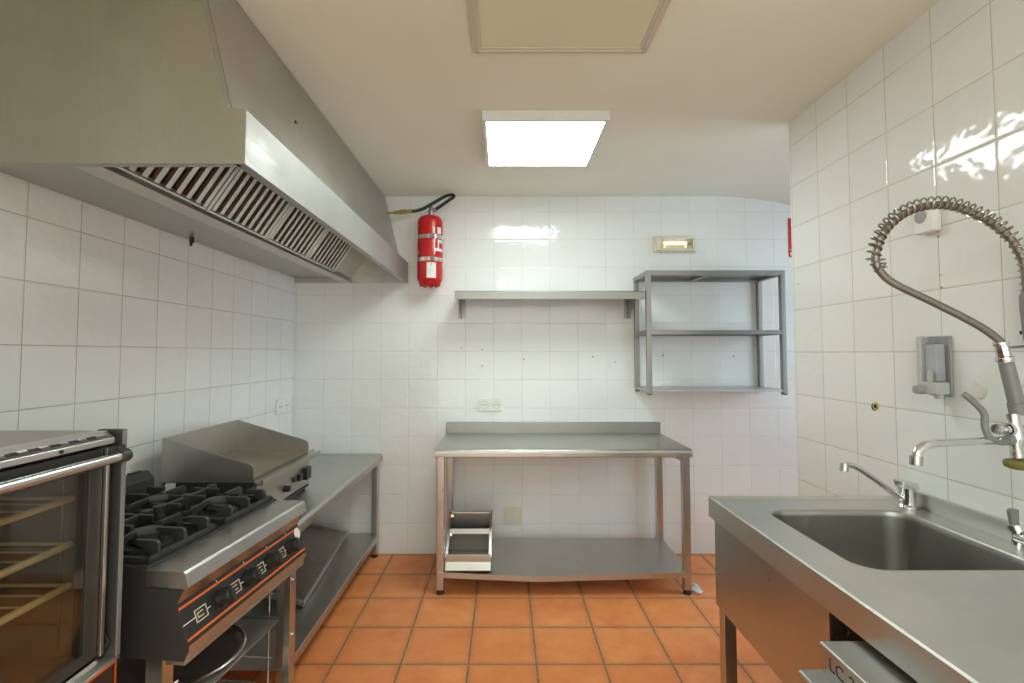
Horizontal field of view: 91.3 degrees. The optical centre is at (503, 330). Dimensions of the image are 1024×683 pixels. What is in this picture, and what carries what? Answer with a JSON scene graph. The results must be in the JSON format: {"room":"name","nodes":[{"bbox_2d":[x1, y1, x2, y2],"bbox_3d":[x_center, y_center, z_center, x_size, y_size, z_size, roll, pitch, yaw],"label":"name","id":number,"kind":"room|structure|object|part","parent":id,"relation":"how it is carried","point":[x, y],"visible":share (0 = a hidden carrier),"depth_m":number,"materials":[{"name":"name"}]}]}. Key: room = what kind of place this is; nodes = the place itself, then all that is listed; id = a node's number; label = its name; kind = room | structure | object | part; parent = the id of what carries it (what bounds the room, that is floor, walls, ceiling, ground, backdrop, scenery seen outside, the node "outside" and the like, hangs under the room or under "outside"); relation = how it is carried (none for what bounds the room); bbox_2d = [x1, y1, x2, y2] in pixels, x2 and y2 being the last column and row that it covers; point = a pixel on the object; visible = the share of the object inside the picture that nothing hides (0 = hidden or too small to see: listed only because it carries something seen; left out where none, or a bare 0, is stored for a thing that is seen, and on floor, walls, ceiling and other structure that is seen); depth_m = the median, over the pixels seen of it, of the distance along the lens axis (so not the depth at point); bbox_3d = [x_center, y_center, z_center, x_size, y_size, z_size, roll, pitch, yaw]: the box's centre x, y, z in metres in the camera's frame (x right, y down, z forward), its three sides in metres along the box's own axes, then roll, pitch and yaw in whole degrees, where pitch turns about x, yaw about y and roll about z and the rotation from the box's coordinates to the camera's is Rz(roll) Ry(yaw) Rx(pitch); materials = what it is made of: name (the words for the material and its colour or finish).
{"room":"commercial kitchen","nodes":[
{"label":"commercial kitchen","id":0,"kind":"room"},
{"bbox_2d":[0,172,294,491],"bbox_3d":[-1.537,0.118,0.768,0.100,2.616,5.546,0,-3,0],"label":"wall","id":1,"kind":"structure","parent":0,"point":[109,320],"depth_m":1.98,"materials":[{"name":"tile"}]},
{"bbox_2d":[0,0,407,282],"bbox_3d":[-1.083,-0.698,2.454,0.802,0.630,2.244,0,-3,0],"label":"extractor hood","id":2,"kind":"object","parent":1,"relation":"attached to","point":[180,118],"visible":1,"depth_m":1.36,"materials":[{"name":"metal"}]},
{"bbox_3d":[-1.120,-0.394,2.453,0.074,0.004,2.213,0,-3,0],"label":"drip rail","id":3,"kind":"part","parent":2,"relation":"part of","materials":[{"name":"metal"}]},
{"bbox_3d":[-0.966,-0.559,3.396,0.268,0.396,0.341,0,-3,0],"label":"blank plate","id":4,"kind":"part","parent":2,"relation":"part of","materials":[{"name":"metal"}]},
{"bbox_2d":[276,398,289,414],"bbox_3d":[-1.480,0.506,3.361,0.012,0.095,0.200,0,-3,0],"label":"power socket","id":5,"kind":"object","parent":1,"relation":"attached to","point":[282,405],"visible":1,"depth_m":3.34,"materials":[{"name":"white plastic"}]},
{"bbox_2d":[220,554,782,682],"bbox_3d":[0.957,1.464,0.708,5.087,0.080,5.746,0,-3,0],"label":"floor","id":6,"kind":"structure","parent":0,"point":[390,623],"depth_m":2.48,"materials":[{"name":"tile"}]},
{"bbox_2d":[120,470,306,682],"bbox_3d":[-1.061,0.985,1.552,0.675,0.954,0.606,0,-3,5],"label":"gas range","id":7,"kind":"object","parent":6,"relation":"on","point":[196,563],"visible":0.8,"depth_m":1.43,"materials":[{"name":"metal"}]},
{"bbox_3d":[-1.007,0.599,1.413,0.124,0.020,0.124,0,-3,5],"label":"burner","id":8,"kind":"part","parent":7,"relation":"part of","materials":[{"name":"metal"}]},
{"bbox_3d":[-1.198,0.614,1.732,0.124,0.020,0.124,0,-3,5],"label":"burner","id":9,"kind":"part","parent":7,"relation":"part of","materials":[{"name":"metal"}]},
{"bbox_3d":[-0.879,1.127,1.267,0.044,0.604,0.040,0,-3,5],"label":"leg","id":10,"kind":"part","parent":7,"relation":"part of","materials":[{"name":"metal"}]},
{"bbox_2d":[122,500,253,587],"bbox_3d":[-1.127,0.637,1.574,0.591,0.041,0.645,0,-3,0],"label":"cooktop","id":11,"kind":"object","parent":7,"relation":"in","point":[159,572],"depth_m":1.36,"materials":[{"name":"black metal"}]},
{"bbox_3d":[-0.979,0.613,1.712,0.124,0.020,0.124,0,-3,5],"label":"burner","id":12,"kind":"part","parent":7,"relation":"part of","materials":[{"name":"metal"}]},
{"bbox_3d":[-0.764,0.731,1.383,0.050,0.056,0.048,0,-3,5],"label":"knob","id":13,"kind":"part","parent":7,"relation":"part of","materials":[{"name":"black plastic"}]},
{"bbox_3d":[-0.783,0.834,1.533,0.052,0.010,0.600,0,-3,5],"label":"rail","id":14,"kind":"part","parent":7,"relation":"part of","materials":[{"name":"metal"}]},
{"bbox_2d":[216,679,253,682],"bbox_3d":[-1.102,1.229,1.535,0.443,0.050,0.438,0,-3,5],"label":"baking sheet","id":15,"kind":"object","parent":7,"relation":"on","point":[219,680],"visible":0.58,"depth_m":1.74,"materials":[{"name":"metal"}]},
{"bbox_2d":[198,615,278,682],"bbox_3d":[-1.050,1.006,1.550,0.473,0.012,0.476,0,-3,5],"label":"baking sheet","id":16,"kind":"object","parent":7,"relation":"on","point":[255,628],"visible":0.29,"depth_m":1.69,"materials":[{"name":"metal"}]},
{"bbox_2d":[116,624,246,682],"bbox_3d":[-0.995,0.995,1.530,0.372,0.022,0.372,0,-3,5],"label":"round pan","id":17,"kind":"object","parent":16,"relation":"on","point":[230,643],"visible":0.36,"depth_m":1.51,"materials":[{"name":"metal"}]},
{"bbox_3d":[-0.752,0.737,1.506,0.050,0.056,0.048,0,-3,5],"label":"knob","id":18,"kind":"part","parent":7,"relation":"part of","materials":[{"name":"black plastic"}]},
{"bbox_3d":[-0.741,0.742,1.627,0.050,0.056,0.048,0,-3,5],"label":"knob","id":19,"kind":"part","parent":7,"relation":"part of","materials":[{"name":"black plastic"}]},
{"bbox_3d":[-0.773,1.150,1.779,0.044,0.604,0.040,0,-3,5],"label":"leg","id":20,"kind":"part","parent":7,"relation":"part of","materials":[{"name":"metal"}]},
{"bbox_3d":[-0.730,0.748,1.745,0.050,0.056,0.048,0,-3,5],"label":"knob","id":21,"kind":"part","parent":7,"relation":"part of","materials":[{"name":"black plastic"}]},
{"bbox_2d":[228,454,382,682],"bbox_3d":[-1.164,1.170,2.727,0.638,0.690,1.514,0,-3,0],"label":"table","id":22,"kind":"object","parent":6,"relation":"on","point":[332,475],"visible":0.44,"depth_m":2.60,"materials":[{"name":"metal"}]},
{"bbox_2d":[161,420,320,499],"bbox_3d":[-1.187,0.630,2.358,0.410,0.355,0.652,0,-3,0],"label":"griddle","id":23,"kind":"object","parent":22,"relation":"on","point":[230,455],"visible":0.8,"depth_m":2.27,"materials":[{"name":"grey metal"}]},
{"bbox_3d":[-1.202,0.621,2.319,0.372,0.022,0.566,0,-3,0],"label":"cooking plate","id":24,"kind":"part","parent":23,"relation":"part of","materials":[{"name":"silver metal"}]},
{"bbox_3d":[-1.016,0.713,2.315,0.020,0.135,0.558,0,-3,0],"label":"panel","id":25,"kind":"part","parent":23,"relation":"part of","materials":[{"name":"metal"}]},
{"bbox_3d":[-0.997,0.727,2.305,0.027,0.036,0.036,0,-3,0],"label":"knob","id":26,"kind":"part","parent":23,"relation":"part of","materials":[{"name":"black plastic"}]},
{"bbox_3d":[-1.038,0.785,2.313,0.056,0.010,0.560,0,-3,0],"label":"rail","id":27,"kind":"part","parent":23,"relation":"part of","materials":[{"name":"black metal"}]},
{"bbox_2d":[297,473,302,480],"bbox_3d":[-1.003,0.720,2.465,0.018,0.035,0.040,0,-3,0],"label":"switch","id":28,"kind":"object","parent":23,"relation":"attached to","point":[299,475],"depth_m":2.45,"materials":[{"name":"black plastic"}]},
{"bbox_3d":[-0.999,0.721,2.540,0.026,0.060,0.060,0,-3,0],"label":"knob","id":29,"kind":"part","parent":23,"relation":"part of","materials":[{"name":"black plastic"}]},
{"bbox_3d":[-0.885,1.150,2.010,0.040,0.625,0.040,0,-3,0],"label":"leg","id":30,"kind":"part","parent":22,"relation":"part of","materials":[{"name":"metal"}]},
{"bbox_2d":[265,523,349,606],"bbox_3d":[-1.173,1.313,2.905,0.352,0.117,0.962,0,-3,-5],"label":"metal tray","id":31,"kind":"object","parent":22,"relation":"on","point":[321,543],"visible":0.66,"depth_m":2.99,"materials":[{"name":"metal"}]},
{"bbox_3d":[-0.885,1.215,3.443,0.040,0.625,0.040,0,-3,0],"label":"leg","id":32,"kind":"part","parent":22,"relation":"part of","materials":[{"name":"metal"}]},
{"bbox_2d":[435,422,692,594],"bbox_3d":[0.347,1.081,3.194,1.498,0.909,0.609,0,-3,0],"label":"prep table","id":33,"kind":"object","parent":6,"relation":"on","point":[513,559],"visible":0.83,"depth_m":3.08,"materials":[{"name":"metal"}]},
{"bbox_3d":[-0.368,1.118,2.921,0.043,0.761,0.043,0,-3,0],"label":"leg","id":34,"kind":"part","parent":33,"relation":"part of","materials":[{"name":"metal"}]},
{"bbox_3d":[-0.368,1.141,3.430,0.043,0.761,0.043,0,-3,0],"label":"leg","id":35,"kind":"part","parent":33,"relation":"part of","materials":[{"name":"metal"}]},
{"bbox_2d":[445,510,491,570],"bbox_3d":[-0.207,1.262,3.040,0.270,0.266,0.283,0,-3,0],"label":"rack","id":36,"kind":"object","parent":33,"relation":"on","point":[469,533],"visible":1,"depth_m":3.05,"materials":[{"name":"metal"}]},
{"bbox_3d":[-0.207,1.345,3.000,0.258,0.004,0.135,0,-3,0],"label":"tier plate","id":37,"kind":"part","parent":36,"relation":"part of","materials":[{"name":"metal"}]},
{"bbox_3d":[-0.207,1.324,2.920,0.262,0.040,0.014,0,-3,0],"label":"rail","id":38,"kind":"part","parent":36,"relation":"part of","materials":[{"name":"metal"}]},
{"bbox_3d":[-0.207,1.290,3.058,0.258,0.112,0.034,0,-3,0],"label":"divider panel","id":39,"kind":"part","parent":36,"relation":"part of","materials":[{"name":"metal"}]},
{"bbox_3d":[-0.207,1.223,3.050,0.262,0.032,0.020,0,-3,0],"label":"divider rail","id":40,"kind":"part","parent":36,"relation":"part of","materials":[{"name":"metal"}]},
{"bbox_3d":[-0.207,1.272,3.167,0.262,0.250,0.018,0,-3,0],"label":"panel","id":41,"kind":"part","parent":36,"relation":"part of","materials":[{"name":"metal"}]},
{"bbox_3d":[-0.207,1.142,3.152,0.262,0.011,0.032,0,-3,0],"label":"rail","id":42,"kind":"part","parent":36,"relation":"part of","materials":[{"name":"metal"}]},
{"bbox_2d":[446,422,659,432],"bbox_3d":[0.347,0.679,3.510,1.498,0.077,0.014,0,-3,0],"label":"backsplash","id":43,"kind":"structure","parent":33,"relation":"attached to","point":[451,427],"depth_m":3.50,"materials":[{"name":"metal"}]},
{"bbox_3d":[1.062,1.141,3.430,0.043,0.761,0.043,0,-3,0],"label":"leg","id":44,"kind":"part","parent":33,"relation":"part of","materials":[{"name":"metal"}]},
{"bbox_3d":[1.062,1.118,2.921,0.043,0.761,0.043,0,-3,0],"label":"leg","id":45,"kind":"part","parent":33,"relation":"part of","materials":[{"name":"metal"}]},
{"bbox_2d":[691,583,702,593],"bbox_3d":[1.123,1.511,2.955,0.076,0.030,0.143,0,-3,0],"label":"scrap","id":46,"kind":"object","parent":6,"relation":"on","point":[696,589],"visible":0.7,"depth_m":2.92,"materials":[{"name":"white paper"}]},
{"bbox_2d":[798,641,917,682],"bbox_3d":[0.943,1.025,0.723,0.739,0.800,0.577,0,-3,0],"label":"appliance","id":47,"kind":"object","parent":6,"relation":"on","point":[840,661],"visible":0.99,"depth_m":0.97,"materials":[{"name":"metal"}]},
{"bbox_3d":[0.633,1.002,0.724,0.067,0.646,0.569,0,-3,0],"label":"door","id":48,"kind":"part","parent":47,"relation":"part of","materials":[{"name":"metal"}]},
{"bbox_2d":[708,492,1023,682],"bbox_3d":[1.060,0.973,1.020,0.665,0.930,1.485,0,-3,0],"label":"sink","id":49,"kind":"object","parent":6,"relation":"on","point":[937,588],"visible":0.88,"depth_m":1.32,"materials":[{"name":"metal"}]},
{"bbox_3d":[0.766,1.044,1.711,0.042,0.800,0.042,0,-3,0],"label":"leg","id":50,"kind":"part","parent":49,"relation":"part of","materials":[{"name":"metal"}]},
{"bbox_2d":[839,461,918,509],"bbox_3d":[1.218,0.500,1.616,0.318,0.167,0.060,1,-3,-21],"label":"mixer tap","id":51,"kind":"object","parent":49,"relation":"on","point":[906,495],"visible":1,"depth_m":1.64,"materials":[{"name":"silver metal"}]},
{"bbox_3d":[1.203,0.492,1.622,0.266,0.151,0.020,1,-3,-18],"label":"spout","id":52,"kind":"part","parent":51,"relation":"part of","materials":[{"name":"silver metal"}]},
{"bbox_3d":[1.336,0.509,1.663,0.054,0.027,0.044,0,-3,0],"label":"lever","id":53,"kind":"part","parent":51,"relation":"part of","materials":[{"name":"silver metal"}]},
{"bbox_3d":[1.071,0.700,1.403,0.450,0.250,0.457,0,-3,0],"label":"bowl","id":54,"kind":"part","parent":49,"relation":"part of","materials":[{"name":"metal"}]},
{"bbox_2d":[917,492,1010,541],"bbox_3d":[1.383,0.531,0.998,0.018,0.050,1.402,0,-3,0],"label":"backsplash","id":55,"kind":"structure","parent":49,"relation":"attached to","point":[996,526],"depth_m":1.49,"materials":[{"name":"metal"}]},
{"bbox_2d":[1006,508,1023,549],"bbox_3d":[1.344,0.517,1.280,0.035,0.102,0.105,0,-3,0],"label":"tap","id":56,"kind":"object","parent":49,"relation":"on","point":[1016,529],"visible":1,"depth_m":1.31,"materials":[{"name":"silver metal"}]},
{"bbox_3d":[1.340,0.491,1.318,0.025,0.047,0.012,0,-3,0],"label":"lever","id":57,"kind":"part","parent":56,"relation":"part of","materials":[{"name":"silver metal"}]},
{"bbox_3d":[-1.191,1.156,0.744,0.551,0.540,0.790,0,-3,0],"label":"stand","id":58,"kind":"object","parent":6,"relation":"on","visible":0},
{"bbox_2d":[0,429,132,682],"bbox_3d":[-1.163,0.550,0.776,0.607,0.672,0.800,0,-3,0],"label":"oven","id":59,"kind":"object","parent":58,"relation":"on","point":[62,493],"visible":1,"depth_m":1.13,"materials":[{"name":"metal"}]},
{"bbox_2d":[0,582,71,625],"bbox_3d":[-1.196,0.558,0.776,0.445,0.015,0.715,0,-3,0],"label":"oven rack","id":60,"kind":"object","parent":59,"relation":"in","point":[52,589],"depth_m":1.12,"materials":[{"name":"metal"}]},
{"bbox_2d":[0,541,73,578],"bbox_3d":[-1.203,0.450,0.781,0.458,0.047,0.715,0,-3,0],"label":"oven rack","id":61,"kind":"object","parent":59,"relation":"in","point":[46,549],"depth_m":1.12,"materials":[{"name":"metal"}]},
{"bbox_2d":[0,495,74,525],"bbox_3d":[-1.196,0.365,0.785,0.445,0.015,0.715,0,-3,0],"label":"oven rack","id":62,"kind":"object","parent":59,"relation":"in","point":[40,503],"depth_m":1.12,"materials":[{"name":"metal"}]},
{"bbox_3d":[-1.201,0.531,0.777,0.531,0.626,0.800,0,-3,0],"label":"casing","id":63,"kind":"part","parent":59,"relation":"part of","materials":[{"name":"metal"}]},
{"bbox_3d":[-0.928,0.228,0.775,0.055,0.028,0.770,0,-3,0],"label":"vent trim","id":64,"kind":"part","parent":59,"relation":"part of","materials":[{"name":"metal"}]},
{"bbox_3d":[-0.890,0.275,0.788,0.023,0.023,0.740,0,-3,0],"label":"handle","id":65,"kind":"part","parent":59,"relation":"part of","materials":[{"name":"metal"}]},
{"bbox_3d":[-0.923,0.502,1.145,0.026,0.466,0.010,0,-3,0],"label":"door trim","id":66,"kind":"part","parent":59,"relation":"part of","materials":[{"name":"metal"}]},
{"bbox_3d":[-0.926,0.493,1.162,0.060,0.522,0.034,0,-3,0],"label":"door post","id":67,"kind":"part","parent":59,"relation":"part of","materials":[{"name":"silver metal"}]},
{"bbox_3d":[-0.897,0.287,1.170,0.045,0.042,0.026,0,-3,0],"label":"handle mount","id":68,"kind":"part","parent":59,"relation":"part of","materials":[{"name":"grey paint"}]},
{"bbox_3d":[-0.895,0.493,1.172,0.003,0.519,0.012,0,-3,0],"label":"post trim","id":69,"kind":"part","parent":59,"relation":"part of","materials":[{"name":"silver metal"}]},
{"bbox_2d":[292,196,797,553],"bbox_3d":[0.957,0.245,3.588,5.087,2.616,0.101,0,-3,0],"label":"wall","id":70,"kind":"structure","parent":0,"point":[379,368],"depth_m":3.54,"materials":[{"name":"tile"}]},
{"bbox_2d":[386,193,455,287],"bbox_3d":[-0.571,-0.626,3.478,0.473,0.656,0.197,0,-3,0],"label":"fire extinguisher","id":71,"kind":"object","parent":70,"relation":"attached to","point":[430,226],"visible":1,"depth_m":3.40,"materials":[{"name":"red paint"}]},
{"bbox_2d":[479,398,501,410],"bbox_3d":[-0.094,0.520,3.519,0.162,0.087,0.012,0,-3,0],"label":"power socket","id":72,"kind":"object","parent":70,"relation":"attached to","point":[485,404],"visible":1,"depth_m":3.51,"materials":[{"name":"white plastic"}]},
{"bbox_2d":[504,507,521,524],"bbox_3d":[0.065,1.292,3.486,0.125,0.121,0.010,0,-3,0],"label":"blank plate","id":73,"kind":"object","parent":70,"relation":"attached to","point":[512,515],"visible":1,"depth_m":3.48,"materials":[{"name":"beige plastic"}]},
{"bbox_2d":[455,291,644,318],"bbox_3d":[0.296,-0.171,3.397,1.237,0.160,0.319,0,-3,0],"label":"wall shelf","id":74,"kind":"object","parent":70,"relation":"attached to","point":[629,297],"visible":1,"depth_m":3.24,"materials":[{"name":"metal"}]},
{"bbox_2d":[653,236,695,252],"bbox_3d":[1.216,-0.613,3.556,0.299,0.115,0.041,0,-3,0],"label":"emergency light","id":75,"kind":"object","parent":70,"relation":"attached to","point":[661,244],"visible":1,"depth_m":3.55,"materials":[{"name":"beige plastic"}]},
{"bbox_2d":[633,270,787,394],"bbox_3d":[1.371,0.017,3.385,0.901,0.804,0.323,0,-3,0],"label":"wall rack","id":76,"kind":"object","parent":70,"relation":"attached to","point":[648,276],"visible":1,"depth_m":3.25,"materials":[{"name":"metal"}]},
{"bbox_3d":[0.937,0.021,3.531,0.032,0.798,0.032,0,-3,0],"label":"post","id":77,"kind":"part","parent":76,"relation":"part of","materials":[{"name":"metal"}]},
{"bbox_3d":[0.937,0.008,3.240,0.032,0.798,0.032,0,-3,0],"label":"post","id":78,"kind":"part","parent":76,"relation":"part of","materials":[{"name":"metal"}]},
{"bbox_3d":[1.371,-0.368,3.402,0.899,0.032,0.321,0,-3,0],"label":"frame","id":79,"kind":"part","parent":76,"relation":"part of","materials":[{"name":"metal"}]},
{"bbox_2d":[651,276,763,277],"bbox_3d":[1.371,-0.379,3.403,0.861,0.009,0.283,0,-3,0],"label":"shelf","id":80,"kind":"object","parent":76,"relation":"attached to","point":[651,276],"depth_m":3.44,"materials":[{"name":"metal"}]},
{"bbox_2d":[635,330,781,335],"bbox_3d":[1.371,0.017,3.383,0.897,0.028,0.315,0,-3,0],"label":"shelf","id":81,"kind":"object","parent":76,"relation":"attached to","point":[647,332],"depth_m":3.23,"materials":[{"name":"metal"}]},
{"bbox_2d":[636,386,782,391],"bbox_3d":[1.371,0.391,3.366,0.897,0.013,0.315,0,-3,0],"label":"shelf","id":82,"kind":"object","parent":76,"relation":"attached to","point":[646,388],"depth_m":3.22,"materials":[{"name":"metal"}]},
{"bbox_3d":[1.806,0.021,3.531,0.032,0.798,0.032,0,-3,0],"label":"post","id":83,"kind":"part","parent":76,"relation":"part of","materials":[{"name":"metal"}]},
{"bbox_3d":[1.806,0.008,3.240,0.032,0.798,0.032,0,-3,0],"label":"post","id":84,"kind":"part","parent":76,"relation":"part of","materials":[{"name":"metal"}]},
{"bbox_2d":[236,0,940,205],"bbox_3d":[0.957,-1.071,0.782,5.087,0.280,5.666,0,-3,0],"label":"ceiling","id":85,"kind":"structure","parent":0,"point":[710,104],"depth_m":2.11,"materials":[{"name":"paint"}]},
{"bbox_2d":[482,110,609,166],"bbox_3d":[0.195,-0.983,2.606,0.590,0.049,0.582,0,-3,0],"label":"ceiling light","id":86,"kind":"object","parent":85,"relation":"attached to","point":[512,138],"visible":1,"depth_m":2.49,"materials":[{"name":"white"}]},
{"bbox_2d":[467,0,670,52],"bbox_3d":[0.207,-1.048,1.546,0.645,0.015,0.635,0,-3,0],"label":"access panel","id":87,"kind":"object","parent":85,"relation":"attached to","point":[496,26],"visible":1,"depth_m":1.70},
{"bbox_2d":[788,0,1023,524],"bbox_3d":[1.464,0.092,0.201,0.142,2.616,4.410,0,-3,0],"label":"wall","id":88,"kind":"structure","parent":0,"point":[938,110],"depth_m":1.71,"materials":[{"name":"tile"}]},
{"bbox_2d":[788,218,791,256],"bbox_3d":[2.134,-0.665,3.576,0.202,0.279,0.004,0,-3,0],"label":"fire sign","id":89,"kind":"object","parent":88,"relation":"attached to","point":[789,219],"visible":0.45,"depth_m":3.58,"materials":[{"name":"plastic"}]},
{"bbox_2d":[913,200,940,234],"bbox_3d":[1.377,-0.367,1.631,0.035,0.098,0.074,0,-3,0],"label":"socket","id":90,"kind":"object","parent":88,"relation":"attached to","point":[926,221],"visible":0.71,"depth_m":1.61,"materials":[{"name":"white plastic"}]},
{"bbox_2d":[912,336,953,398],"bbox_3d":[1.356,0.116,1.594,0.078,0.198,0.084,0,-3,0],"label":"soap dispenser","id":91,"kind":"object","parent":88,"relation":"attached to","point":[934,353],"visible":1,"depth_m":1.57,"materials":[{"name":"grey plastic"}]},
{"bbox_3d":[1.390,0.112,1.595,0.009,0.191,0.084,0,-3,0],"label":"plate","id":92,"kind":"part","parent":91,"relation":"part of","materials":[{"name":"grey plastic"}]},
{"bbox_2d":[865,196,1023,465],"bbox_3d":[1.174,-0.013,1.276,0.446,0.685,0.106,0,-3,-2],"label":"tap","id":93,"kind":"object","parent":88,"relation":"attached to","point":[1013,430],"visible":1,"depth_m":1.29,"materials":[{"name":"silver metal"}]},
{"bbox_3d":[1.145,0.290,1.244,0.316,0.046,0.022,1,-3,-11],"label":"spout","id":94,"kind":"part","parent":93,"relation":"part of","materials":[{"name":"silver metal"}]},
{"bbox_3d":[1.219,0.221,1.259,0.129,0.135,0.025,0,-3,-5],"label":"flexible lever","id":95,"kind":"part","parent":93,"relation":"part of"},
{"bbox_2d":[1002,458,1023,470],"bbox_3d":[1.318,0.339,1.274,0.072,0.026,0.072,0,-3,0],"label":"pad","id":96,"kind":"object","parent":93,"relation":"hanging from","point":[1016,464],"visible":0.92,"depth_m":1.27,"materials":[{"name":"yellow plastic"}]},
{"bbox_2d":[970,382,986,398],"bbox_3d":[1.392,0.176,1.472,0.004,0.051,0.051,0,-3,0],"label":"disc","id":97,"kind":"object","parent":88,"relation":"attached to","point":[978,390],"visible":0.99,"depth_m":1.47,"materials":[{"name":"plastic"}]},
{"bbox_2d":[1019,311,1022,340],"bbox_3d":[1.386,-0.023,1.293,0.016,0.095,0.102,0,-3,0],"label":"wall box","id":98,"kind":"object","parent":88,"relation":"attached to","point":[1020,332],"visible":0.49,"depth_m":1.34,"materials":[{"name":"white plastic"}]}
]}

